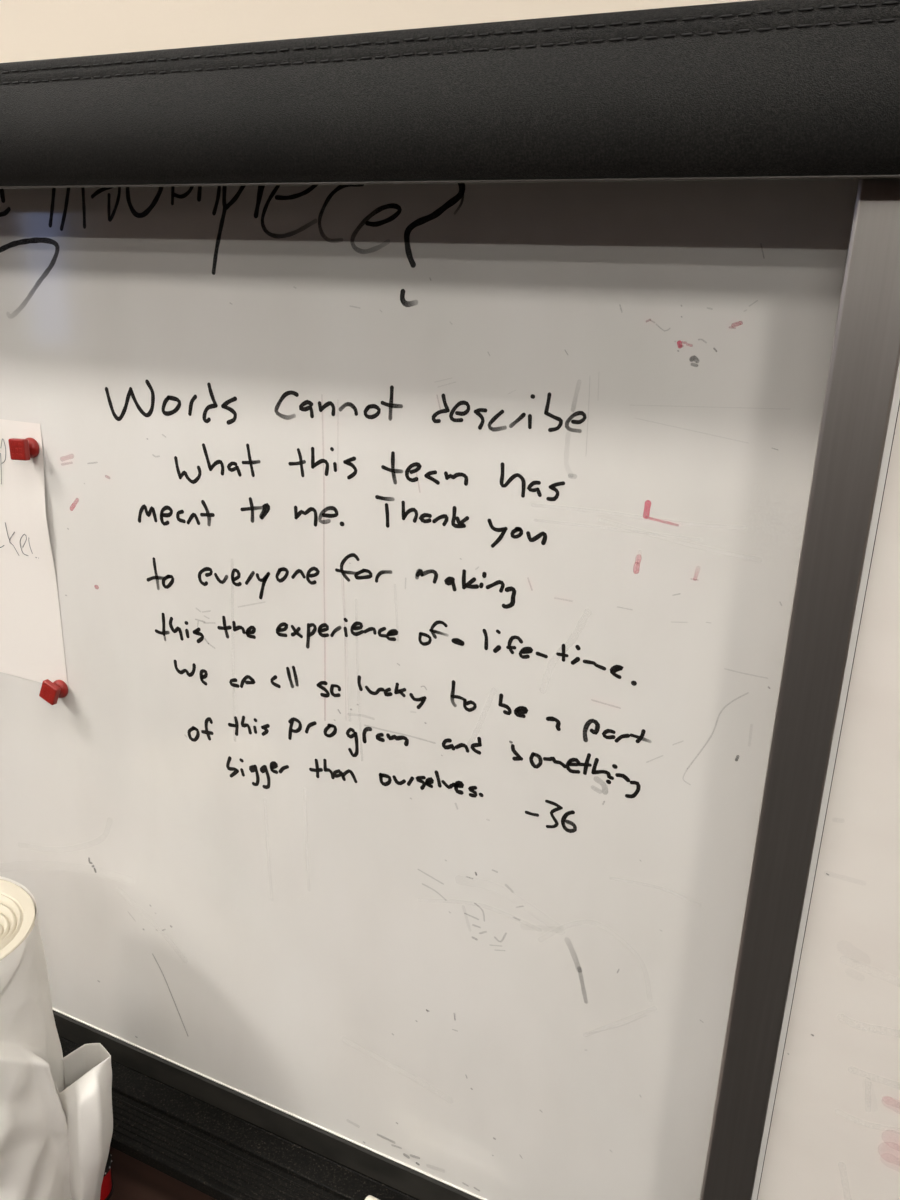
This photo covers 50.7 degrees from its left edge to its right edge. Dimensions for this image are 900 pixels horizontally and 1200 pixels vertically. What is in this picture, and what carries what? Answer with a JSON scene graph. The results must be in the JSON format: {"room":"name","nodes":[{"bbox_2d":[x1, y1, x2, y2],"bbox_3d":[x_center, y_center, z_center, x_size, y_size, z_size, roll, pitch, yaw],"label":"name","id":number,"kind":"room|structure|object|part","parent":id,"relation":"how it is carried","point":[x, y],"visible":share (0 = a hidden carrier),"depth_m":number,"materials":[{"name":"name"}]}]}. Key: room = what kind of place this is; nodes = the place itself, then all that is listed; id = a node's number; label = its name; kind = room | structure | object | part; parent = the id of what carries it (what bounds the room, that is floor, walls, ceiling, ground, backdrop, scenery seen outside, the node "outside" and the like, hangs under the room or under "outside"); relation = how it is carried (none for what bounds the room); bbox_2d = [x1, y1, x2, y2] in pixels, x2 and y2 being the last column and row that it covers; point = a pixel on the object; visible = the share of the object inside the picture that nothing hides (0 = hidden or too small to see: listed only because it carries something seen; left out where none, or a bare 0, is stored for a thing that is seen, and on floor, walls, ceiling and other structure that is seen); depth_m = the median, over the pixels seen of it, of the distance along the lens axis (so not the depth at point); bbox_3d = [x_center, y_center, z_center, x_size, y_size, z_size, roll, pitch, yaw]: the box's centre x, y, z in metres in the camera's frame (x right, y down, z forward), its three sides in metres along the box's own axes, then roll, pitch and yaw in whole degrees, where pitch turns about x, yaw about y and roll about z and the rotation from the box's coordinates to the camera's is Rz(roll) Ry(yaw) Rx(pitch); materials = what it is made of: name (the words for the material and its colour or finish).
{"room":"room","nodes":[
{"label":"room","id":0,"kind":"room"},
{"bbox_2d":[0,0,897,1193],"bbox_3d":[-0.218,-0.060,1.006,6.000,3.000,0.100,10,19,23],"label":"wall","id":1,"kind":"structure","parent":0,"point":[30,30],"depth_m":0.81,"materials":[{"name":"beige paint"}]},
{"bbox_2d":[0,178,899,1199],"bbox_3d":[-0.591,0.088,1.099,1.899,1.170,0.123,10,19,23],"label":"whiteboard","id":2,"kind":"object","parent":1,"relation":"attached to","point":[458,584],"visible":0.96,"depth_m":0.86,"materials":[{"name":"plastic"}]},
{"bbox_2d":[8,438,39,460],"bbox_3d":[-0.439,-0.156,0.979,0.022,0.022,0.021,10,19,23],"label":"magnet","id":3,"kind":"object","parent":2,"relation":"attached to","point":[20,449],"visible":1,"depth_m":0.97,"materials":[{"name":"red plastic"}]},
{"bbox_2d":[0,419,67,685],"bbox_3d":[-0.521,-0.057,1.058,0.221,0.294,0.005,10,19,23],"label":"paper sheet","id":4,"kind":"object","parent":2,"relation":"attached to","point":[31,637],"visible":0.97,"depth_m":1.04,"materials":[{"name":"white paper"}]},
{"bbox_2d":[39,679,67,704],"bbox_3d":[-0.439,0.100,1.053,0.027,0.027,0.022,10,19,23],"label":"magnet","id":5,"kind":"object","parent":2,"relation":"attached to","point":[50,692],"visible":1,"depth_m":1.05,"materials":[{"name":"red plastic"}]},
{"bbox_2d":[58,1035,418,1199],"bbox_3d":[-0.633,0.557,1.250,1.855,0.024,0.115,10,19,23],"label":"marker tray","id":6,"kind":"object","parent":2,"relation":"on","point":[218,1148],"depth_m":1.07,"materials":[{"name":"black metal"}]},
{"bbox_3d":[-0.614,0.521,1.279,1.855,0.026,0.031,10,19,23],"label":"rail","id":7,"kind":"part","parent":2,"relation":"part of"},
{"bbox_2d":[365,1195,378,1199],"bbox_3d":[-0.032,0.647,0.975,0.128,0.018,0.018,11,19,25],"label":"marker","id":8,"kind":"object","parent":2,"relation":"on","point":[369,1197],"visible":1,"depth_m":1.00,"materials":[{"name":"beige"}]},
{"bbox_3d":[0.255,0.236,0.747,0.043,1.168,0.100,10,19,23],"label":"frame post","id":9,"kind":"part","parent":2,"relation":"part of","materials":[{"name":"metal"}]},
{"bbox_2d":[0,0,899,188],"bbox_3d":[-0.027,-0.344,0.691,3.200,0.090,0.144,10,19,23],"label":"valance","id":10,"kind":"object","parent":1,"relation":"attached to","point":[754,89],"visible":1,"depth_m":0.60,"materials":[{"name":"black leather"}]},
{"bbox_2d":[751,361,899,1199],"bbox_3d":[0.817,0.420,0.535,1.202,1.348,0.093,10,19,23],"label":"whiteboard","id":11,"kind":"object","parent":1,"relation":"attached to","point":[831,1131],"visible":1,"depth_m":0.69,"materials":[{"name":"white plastic"}]},
{"bbox_3d":[-2.200,2.564,-2.515,6.000,0.080,9.230,10,19,23],"label":"floor","id":12,"kind":"structure","parent":0,"visible":0},
{"bbox_2d":[100,1146,215,1199],"bbox_3d":[-0.764,1.028,1.146,1.450,0.794,0.595,10,19,23],"label":"table","id":13,"kind":"object","parent":12,"relation":"on","point":[133,1179],"depth_m":1.11,"materials":[{"name":"brown laminate"}]},
{"bbox_2d":[0,876,112,1199],"bbox_3d":[-0.495,0.511,0.985,0.268,0.398,0.226,-5,19,-23],"label":"roll","id":14,"kind":"object","parent":13,"relation":"on","point":[56,1112],"visible":1,"depth_m":0.94,"materials":[{"name":"beige paper"}]},
{"bbox_3d":[-0.414,0.666,1.096,0.049,0.044,0.048,10,19,23],"label":"ribbon coil","id":15,"kind":"part","parent":13,"relation":"part of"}
]}

